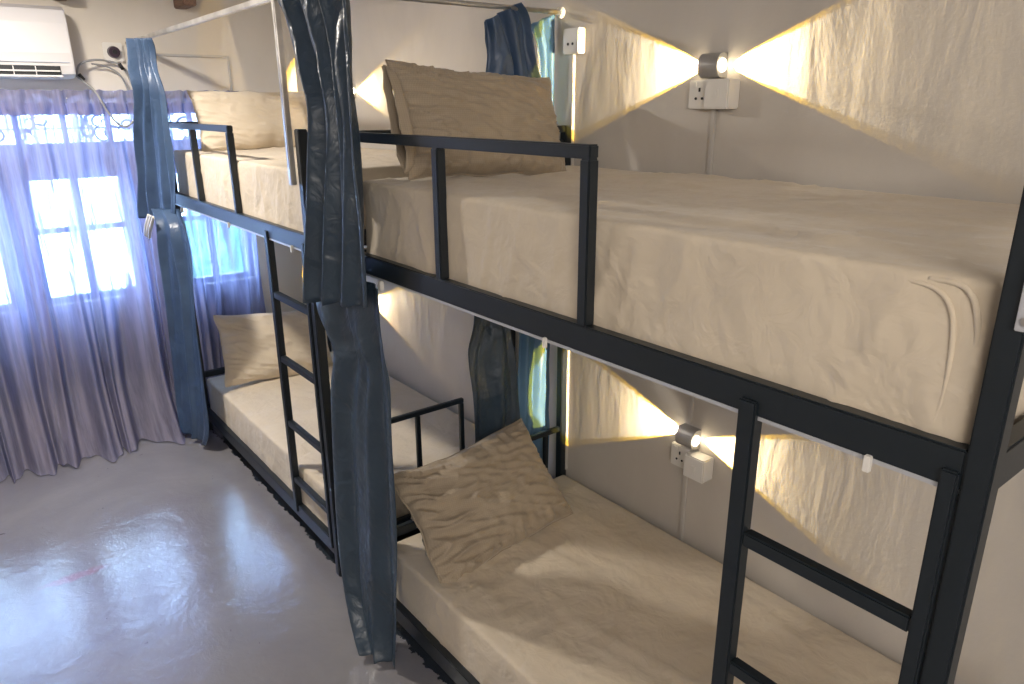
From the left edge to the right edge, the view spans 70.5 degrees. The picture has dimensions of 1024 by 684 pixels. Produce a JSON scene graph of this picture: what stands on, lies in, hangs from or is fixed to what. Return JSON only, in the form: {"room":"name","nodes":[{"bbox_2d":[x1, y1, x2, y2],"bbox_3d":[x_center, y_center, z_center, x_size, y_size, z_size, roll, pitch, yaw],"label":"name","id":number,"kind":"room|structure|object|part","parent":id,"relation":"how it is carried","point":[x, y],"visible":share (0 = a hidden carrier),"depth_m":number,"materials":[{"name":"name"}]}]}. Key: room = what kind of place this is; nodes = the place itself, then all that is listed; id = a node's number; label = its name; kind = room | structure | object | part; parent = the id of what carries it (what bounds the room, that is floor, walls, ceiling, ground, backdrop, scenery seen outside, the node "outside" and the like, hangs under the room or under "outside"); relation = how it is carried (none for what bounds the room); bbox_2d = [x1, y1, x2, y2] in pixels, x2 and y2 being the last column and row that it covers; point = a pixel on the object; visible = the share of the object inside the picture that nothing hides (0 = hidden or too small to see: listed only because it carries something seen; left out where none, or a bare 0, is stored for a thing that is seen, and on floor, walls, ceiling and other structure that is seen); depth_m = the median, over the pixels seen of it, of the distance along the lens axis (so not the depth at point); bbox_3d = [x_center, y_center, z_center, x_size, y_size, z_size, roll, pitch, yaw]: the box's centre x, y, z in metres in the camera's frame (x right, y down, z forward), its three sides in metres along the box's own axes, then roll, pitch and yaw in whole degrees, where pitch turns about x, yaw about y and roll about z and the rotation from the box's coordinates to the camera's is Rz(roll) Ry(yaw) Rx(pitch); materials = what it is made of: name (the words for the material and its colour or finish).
{"room":"dormitory","nodes":[
{"label":"dormitory","id":0,"kind":"room"},
{"bbox_2d":[0,0,305,312],"bbox_3d":[-2.887,-0.651,3.860,3.700,2.620,0.160,-14,23,-36],"label":"wall","id":1,"kind":"structure","parent":0,"point":[247,37],"depth_m":4.25,"materials":[{"name":"paint"}]},
{"bbox_2d":[0,3,75,79],"bbox_3d":[-2.653,-1.473,3.530,0.845,0.345,0.226,-14,23,-36],"label":"air conditioner","id":2,"kind":"object","parent":1,"relation":"attached to","point":[35,43],"visible":1,"depth_m":3.61,"materials":[{"name":"white plastic"}]},
{"bbox_2d":[0,65,61,74],"bbox_3d":[-2.613,-1.321,3.505,0.740,0.046,0.046,-14,23,-36],"label":"air vent","id":3,"kind":"object","parent":2,"relation":"attached to","point":[4,69],"depth_m":3.63,"materials":[{"name":"black"}]},
{"bbox_2d":[76,59,133,127],"bbox_3d":[-2.189,-1.352,3.934,0.282,0.357,0.182,-14,23,-36],"label":"cable loop","id":4,"kind":"object","parent":2,"relation":"hanging from","point":[79,76],"visible":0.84,"depth_m":3.91,"materials":[{"name":"grey plastic"}]},
{"bbox_2d":[101,42,124,61],"bbox_3d":[-2.190,-1.595,3.982,0.100,0.100,0.061,-14,23,-36],"label":"socket","id":5,"kind":"object","parent":1,"relation":"attached to","point":[112,51],"visible":0.99,"depth_m":3.97,"materials":[{"name":"white plastic"}]},
{"bbox_2d":[0,89,265,483],"bbox_3d":[-2.457,-0.305,3.833,2.410,1.962,0.544,-14,23,-36],"label":"curtain","id":6,"kind":"object","parent":1,"relation":"hanging from","point":[86,369],"visible":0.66,"depth_m":4.04,"materials":[{"name":"purple fabric"}]},
{"bbox_2d":[156,53,232,90],"bbox_3d":[-1.919,-1.547,4.253,0.535,0.268,0.012,-14,23,-36],"label":"conduit","id":7,"kind":"object","parent":1,"relation":"attached to","point":[157,54],"visible":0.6,"depth_m":4.30,"materials":[{"name":"grey plastic"}]},
{"bbox_2d":[0,424,455,683],"bbox_3d":[-0.504,1.562,1.389,3.900,0.080,7.950,-14,23,-36],"label":"floor","id":8,"kind":"structure","parent":0,"point":[165,562],"depth_m":3.02,"materials":[{"name":"grey concrete"}]},
{"bbox_2d":[169,121,514,576],"bbox_3d":[-0.938,-0.188,3.726,0.956,1.800,1.877,-14,23,-36],"label":"bunk bed","id":9,"kind":"object","parent":8,"relation":"on","point":[272,232],"visible":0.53,"depth_m":3.08,"materials":[{"name":"black metal"}]},
{"bbox_2d":[151,208,208,445],"bbox_3d":[-1.819,-0.059,3.995,0.487,1.344,0.107,16,24,41],"label":"curtain","id":10,"kind":"object","parent":9,"relation":"hanging from","point":[173,246],"visible":1,"depth_m":3.95,"materials":[{"name":"blue fabric"}]},
{"bbox_3d":[-1.859,-0.322,4.154,0.035,1.800,0.035,-14,23,-36],"label":"post","id":11,"kind":"part","parent":9,"relation":"part of","materials":[{"name":"black metal"}]},
{"bbox_3d":[-1.544,-0.864,3.547,0.028,0.342,0.028,-14,23,-36],"label":"guard post","id":12,"kind":"part","parent":9,"relation":"part of","materials":[{"name":"black metal"}]},
{"bbox_3d":[-1.524,-1.031,3.464,0.026,0.028,1.070,-14,23,-36],"label":"guard rail","id":13,"kind":"part","parent":9,"relation":"part of","materials":[{"name":"black metal"}]},
{"bbox_2d":[125,0,296,184],"bbox_3d":[-1.457,-1.301,3.231,0.022,1.010,2.230,-14,23,-36],"label":"canopy frame","id":14,"kind":"object","parent":9,"relation":"attached to","point":[276,15],"visible":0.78,"depth_m":2.50,"materials":[{"name":"white metal"}]},
{"bbox_2d":[126,38,175,238],"bbox_3d":[-1.908,-1.024,3.724,0.475,0.982,0.138,12,22,33],"label":"curtain","id":15,"kind":"object","parent":14,"relation":"hanging from","point":[154,155],"visible":0.94,"depth_m":3.67,"materials":[{"name":"blue fabric"}]},
{"bbox_3d":[-1.465,-1.399,3.208,0.020,0.021,2.208,-14,23,-36],"label":"rod","id":16,"kind":"part","parent":14,"relation":"part of","materials":[{"name":"white metal"}]},
{"bbox_3d":[-1.202,-0.730,3.131,0.028,0.342,0.028,-14,23,-36],"label":"guard post","id":17,"kind":"part","parent":9,"relation":"part of","materials":[{"name":"black metal"}]},
{"bbox_3d":[-1.295,-0.578,3.307,0.028,0.059,1.807,-14,23,-36],"label":"rail","id":18,"kind":"part","parent":9,"relation":"part of","materials":[{"name":"black metal"}]},
{"bbox_3d":[-1.288,0.639,3.704,0.028,0.065,1.807,-14,23,-36],"label":"rail","id":19,"kind":"part","parent":9,"relation":"part of","materials":[{"name":"black metal"}]},
{"bbox_2d":[174,147,408,231],"bbox_3d":[-0.934,-0.785,3.531,0.903,0.271,1.800,-14,23,-36],"label":"mattress","id":20,"kind":"object","parent":9,"relation":"on","point":[266,192],"visible":0.35,"depth_m":3.07,"materials":[{"name":"fabric"}]},
{"bbox_2d":[186,90,307,150],"bbox_3d":[-1.396,-1.211,3.971,0.666,0.320,0.187,-14,23,-36],"label":"pillow","id":21,"kind":"object","parent":20,"relation":"on","point":[256,119],"visible":0.75,"depth_m":3.88,"materials":[{"name":"beige fabric"}]},
{"bbox_3d":[-0.724,0.122,2.773,0.035,1.800,0.035,-14,23,-36],"label":"post","id":22,"kind":"part","parent":9,"relation":"part of","materials":[{"name":"black metal"}]},
{"bbox_3d":[-1.211,0.047,4.805,0.020,0.375,0.020,-14,23,-36],"label":"guard post","id":23,"kind":"part","parent":9,"relation":"part of","materials":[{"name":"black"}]},
{"bbox_2d":[207,351,474,526],"bbox_3d":[-0.927,0.450,3.933,0.898,0.235,1.795,-14,23,-36],"label":"mattress","id":24,"kind":"object","parent":9,"relation":"on","point":[253,410],"visible":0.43,"depth_m":3.70,"materials":[{"name":"fabric"}]},
{"bbox_2d":[213,311,332,386],"bbox_3d":[-1.410,0.016,4.333,0.700,0.437,0.250,-14,23,-36],"label":"pillow","id":25,"kind":"object","parent":24,"relation":"on","point":[248,341],"visible":0.73,"depth_m":4.22,"materials":[{"name":"beige fabric"}]},
{"bbox_3d":[-0.368,-0.445,2.882,0.874,0.059,0.028,-14,23,-36],"label":"rail","id":26,"kind":"part","parent":9,"relation":"part of","materials":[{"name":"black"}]},
{"bbox_3d":[-0.361,0.772,3.280,0.874,0.065,0.028,-14,23,-36],"label":"rail","id":27,"kind":"part","parent":9,"relation":"part of","materials":[{"name":"black metal"}]},
{"bbox_3d":[-0.404,0.533,3.169,0.020,0.459,0.020,-14,23,-36],"label":"guard post","id":28,"kind":"part","parent":9,"relation":"part of","materials":[{"name":"black metal"}]},
{"bbox_3d":[-0.227,0.489,3.300,0.020,0.459,0.020,-14,23,-36],"label":"guard post","id":29,"kind":"part","parent":9,"relation":"part of","materials":[{"name":"black metal"}]},
{"bbox_3d":[-0.008,-0.056,3.304,0.035,1.800,0.035,-14,23,-36],"label":"post","id":30,"kind":"part","parent":9,"relation":"part of","materials":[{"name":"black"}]},
{"bbox_2d":[359,125,1023,683],"bbox_3d":[0.418,0.343,2.076,0.956,1.800,1.877,-14,23,-36],"label":"bunk bed","id":31,"kind":"object","parent":8,"relation":"on","point":[967,478],"visible":0.45,"depth_m":1.21,"materials":[{"name":"black metal"}]},
{"bbox_2d":[316,281,396,667],"bbox_3d":[-0.557,0.437,2.477,0.153,1.346,0.532,-14,23,-36],"label":"curtain","id":32,"kind":"object","parent":31,"relation":"hanging from","point":[364,486],"visible":0.91,"depth_m":2.46,"materials":[{"name":"blue fabric"}]},
{"bbox_3d":[0.068,1.170,2.055,0.028,0.065,1.807,-14,23,-36],"label":"rail","id":33,"kind":"part","parent":31,"relation":"part of","materials":[{"name":"black metal"}]},
{"bbox_3d":[-0.188,-0.333,1.898,0.028,0.342,0.028,-14,23,-36],"label":"guard post","id":34,"kind":"part","parent":31,"relation":"part of","materials":[{"name":"black metal"}]},
{"bbox_3d":[-0.168,-0.500,1.815,0.026,0.028,1.070,-14,23,-36],"label":"guard rail","id":35,"kind":"part","parent":31,"relation":"part of","materials":[{"name":"black metal"}]},
{"bbox_2d":[468,316,519,442],"bbox_3d":[-0.060,0.194,2.930,0.264,1.163,0.044,-14,23,-36],"label":"curtain","id":36,"kind":"object","parent":31,"relation":"hanging from","point":[491,353],"visible":0.55,"depth_m":2.91,"materials":[{"name":"blue fabric"}]},
{"bbox_3d":[0.144,0.578,3.155,0.020,0.375,0.020,-14,23,-36],"label":"guard post","id":37,"kind":"part","parent":31,"relation":"part of","materials":[{"name":"black metal"}]},
{"bbox_3d":[0.213,0.030,3.036,0.035,1.800,0.035,-14,23,-36],"label":"post","id":38,"kind":"part","parent":31,"relation":"part of","materials":[{"name":"black"}]},
{"bbox_3d":[0.154,-0.199,1.482,0.028,0.342,0.028,-14,23,-36],"label":"guard post","id":39,"kind":"part","parent":31,"relation":"part of","materials":[{"name":"black metal"}]},
{"bbox_2d":[396,475,901,683],"bbox_3d":[0.430,0.978,2.282,0.897,0.241,1.792,-14,23,-36],"label":"mattress","id":40,"kind":"object","parent":31,"relation":"on","point":[601,594],"visible":0.87,"depth_m":2.30,"materials":[{"name":"fabric"}]},
{"bbox_2d":[394,418,572,583],"bbox_3d":[-0.097,0.578,2.688,0.337,0.361,0.662,16,24,41],"label":"pillow","id":41,"kind":"object","parent":40,"relation":"on","point":[469,506],"visible":1,"depth_m":2.59,"materials":[{"name":"fabric"}]},
{"bbox_3d":[0.060,-0.047,1.657,0.028,0.059,1.807,-14,23,-36],"label":"rail","id":42,"kind":"part","parent":31,"relation":"part of","materials":[{"name":"black metal"}]},
{"bbox_2d":[363,165,1023,443],"bbox_3d":[0.421,-0.258,1.879,0.908,0.280,1.796,-14,23,-36],"label":"mattress","id":43,"kind":"object","parent":31,"relation":"on","point":[885,305],"visible":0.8,"depth_m":1.30,"materials":[{"name":"fabric"}]},
{"bbox_2d":[382,59,565,179],"bbox_3d":[-0.092,-0.707,2.348,0.701,0.379,0.234,-14,23,-36],"label":"pillow","id":44,"kind":"object","parent":43,"relation":"on","point":[426,100],"visible":0.8,"depth_m":2.24,"materials":[{"name":"fabric"}]},
{"bbox_3d":[0.632,0.653,1.124,0.035,1.800,0.035,-14,23,-36],"label":"post","id":45,"kind":"part","parent":31,"relation":"part of","materials":[{"name":"black metal"}]},
{"bbox_3d":[0.987,0.086,1.233,0.874,0.059,0.028,-14,23,-36],"label":"rail","id":46,"kind":"part","parent":31,"relation":"part of","materials":[{"name":"black metal"}]},
{"bbox_2d":[1014,285,1023,331],"bbox_3d":[0.632,-0.098,0.832,0.009,0.192,0.062,-14,23,-36],"label":"steel plate","id":47,"kind":"object","parent":31,"relation":"attached to","point":[1019,324],"visible":1,"depth_m":0.88,"materials":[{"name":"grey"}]},
{"bbox_3d":[-0.055,-0.753,1.525,0.022,1.010,2.318,-14,23,-36],"label":"canopy frame","id":48,"kind":"object","parent":31,"relation":"attached to","visible":0},
{"bbox_2d":[277,0,367,307],"bbox_3d":[-0.580,-0.577,2.212,0.084,1.006,0.528,-16,24,-39],"label":"curtain","id":49,"kind":"object","parent":48,"relation":"hanging from","point":[334,270],"visible":1,"depth_m":2.18,"materials":[{"name":"blue fabric"}]},
{"bbox_2d":[294,0,1023,683],"bbox_3d":[0.985,-0.093,2.080,0.100,2.620,7.950,-14,23,-36],"label":"wall","id":50,"kind":"structure","parent":0,"point":[908,97],"depth_m":2.21,"materials":[{"name":"paint"}]},
{"bbox_2d":[353,84,355,97],"bbox_3d":[-0.918,-1.412,4.073,0.052,0.072,0.079,-14,23,-36],"label":"wall lamp","id":51,"kind":"object","parent":50,"relation":"attached to","point":[354,85],"visible":0.13,"depth_m":4.05,"materials":[{"name":"grey"}]},
{"bbox_2d":[399,0,564,18],"bbox_3d":[-0.193,-1.131,2.412,0.957,0.040,0.040,-14,23,-36],"label":"curtain rod","id":52,"kind":"object","parent":50,"relation":"attached to","point":[560,12],"visible":1,"depth_m":2.49,"materials":[{"name":"white metal"}]},
{"bbox_2d":[484,2,540,77],"bbox_3d":[0.015,-0.877,2.653,0.312,0.670,0.047,-14,23,-36],"label":"curtain","id":53,"kind":"object","parent":52,"relation":"hanging from","point":[509,42],"visible":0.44,"depth_m":2.57,"materials":[{"name":"blue fabric"}]},
{"bbox_2d":[531,15,554,106],"bbox_3d":[0.115,-0.907,2.772,0.128,0.653,0.036,-14,23,-36],"label":"curtain","id":54,"kind":"object","parent":52,"relation":"hanging from","point":[543,30],"visible":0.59,"depth_m":2.71,"materials":[{"name":"teal fabric"}]},
{"bbox_2d":[517,332,549,458],"bbox_3d":[0.088,0.150,3.090,0.205,1.180,0.037,-14,23,-36],"label":"curtain","id":55,"kind":"object","parent":50,"relation":"hanging from","point":[533,378],"visible":0.45,"depth_m":3.10,"materials":[{"name":"teal fabric"}]},
{"bbox_2d":[565,55,575,469],"bbox_3d":[0.229,-0.252,2.948,0.014,1.710,0.025,-14,23,-36],"label":"conduit","id":56,"kind":"object","parent":50,"relation":"attached to","point":[572,58],"visible":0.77,"depth_m":2.75,"materials":[{"name":"grey plastic"}]},
{"bbox_2d":[563,27,584,54],"bbox_3d":[0.226,-1.100,2.647,0.038,0.086,0.086,-14,23,-36],"label":"wall socket","id":57,"kind":"object","parent":50,"relation":"attached to","point":[573,38],"visible":1,"depth_m":2.63,"materials":[{"name":"white plastic"}]},
{"bbox_2d":[679,475,687,541],"bbox_3d":[0.638,0.704,2.719,0.012,0.510,0.016,-14,23,-36],"label":"conduit","id":58,"kind":"object","parent":50,"relation":"attached to","point":[685,479],"visible":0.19,"depth_m":2.69,"materials":[{"name":"grey plastic"}]},
{"bbox_2d":[675,423,700,449],"bbox_3d":[0.626,0.340,2.579,0.052,0.072,0.079,-14,23,-36],"label":"wall lamp","id":59,"kind":"object","parent":50,"relation":"attached to","point":[687,435],"visible":1,"depth_m":2.56,"materials":[{"name":"grey metal"}]},
{"bbox_2d":[670,441,713,483],"bbox_3d":[0.630,0.430,2.593,0.064,0.086,0.176,-14,23,-36],"label":"wall socket","id":60,"kind":"object","parent":50,"relation":"attached to","point":[696,465],"visible":0.97,"depth_m":2.55,"materials":[{"name":"white plastic"}]},
{"bbox_2d":[687,110,716,423],"bbox_3d":[0.632,-0.216,2.418,0.012,1.067,0.016,-14,23,-36],"label":"conduit","id":61,"kind":"object","parent":50,"relation":"attached to","point":[713,112],"visible":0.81,"depth_m":2.29,"materials":[{"name":"grey plastic"}]},
{"bbox_2d":[697,52,727,78],"bbox_3d":[0.610,-0.842,2.204,0.052,0.072,0.079,-14,23,-36],"label":"wall lamp","id":62,"kind":"object","parent":50,"relation":"attached to","point":[709,65],"visible":1,"depth_m":2.19,"materials":[{"name":"grey metal"}]},
{"bbox_2d":[688,78,739,108],"bbox_3d":[0.607,-0.761,2.225,0.064,0.086,0.176,-14,23,-36],"label":"wall socket","id":63,"kind":"object","parent":50,"relation":"attached to","point":[709,93],"visible":1,"depth_m":2.18,"materials":[{"name":"white plastic"}]},
{"bbox_2d":[713,89,718,98],"bbox_3d":[0.612,-0.745,2.174,0.006,0.028,0.018,-14,23,-36],"label":"switch","id":64,"kind":"object","parent":63,"relation":"attached to","point":[715,91],"depth_m":2.17,"materials":[{"name":"white plastic"}]},
{"bbox_3d":[-0.520,-1.004,0.550,3.900,0.080,7.950,-14,23,-36],"label":"ceiling","id":65,"kind":"structure","parent":0,"visible":0},
{"bbox_2d":[173,0,196,8],"bbox_3d":[-1.842,-1.987,4.049,0.070,0.210,0.200,-14,23,-36],"label":"joist","id":66,"kind":"object","parent":65,"relation":"attached to","point":[178,4],"visible":1,"depth_m":4.03,"materials":[{"name":"brown wood"}]}
]}

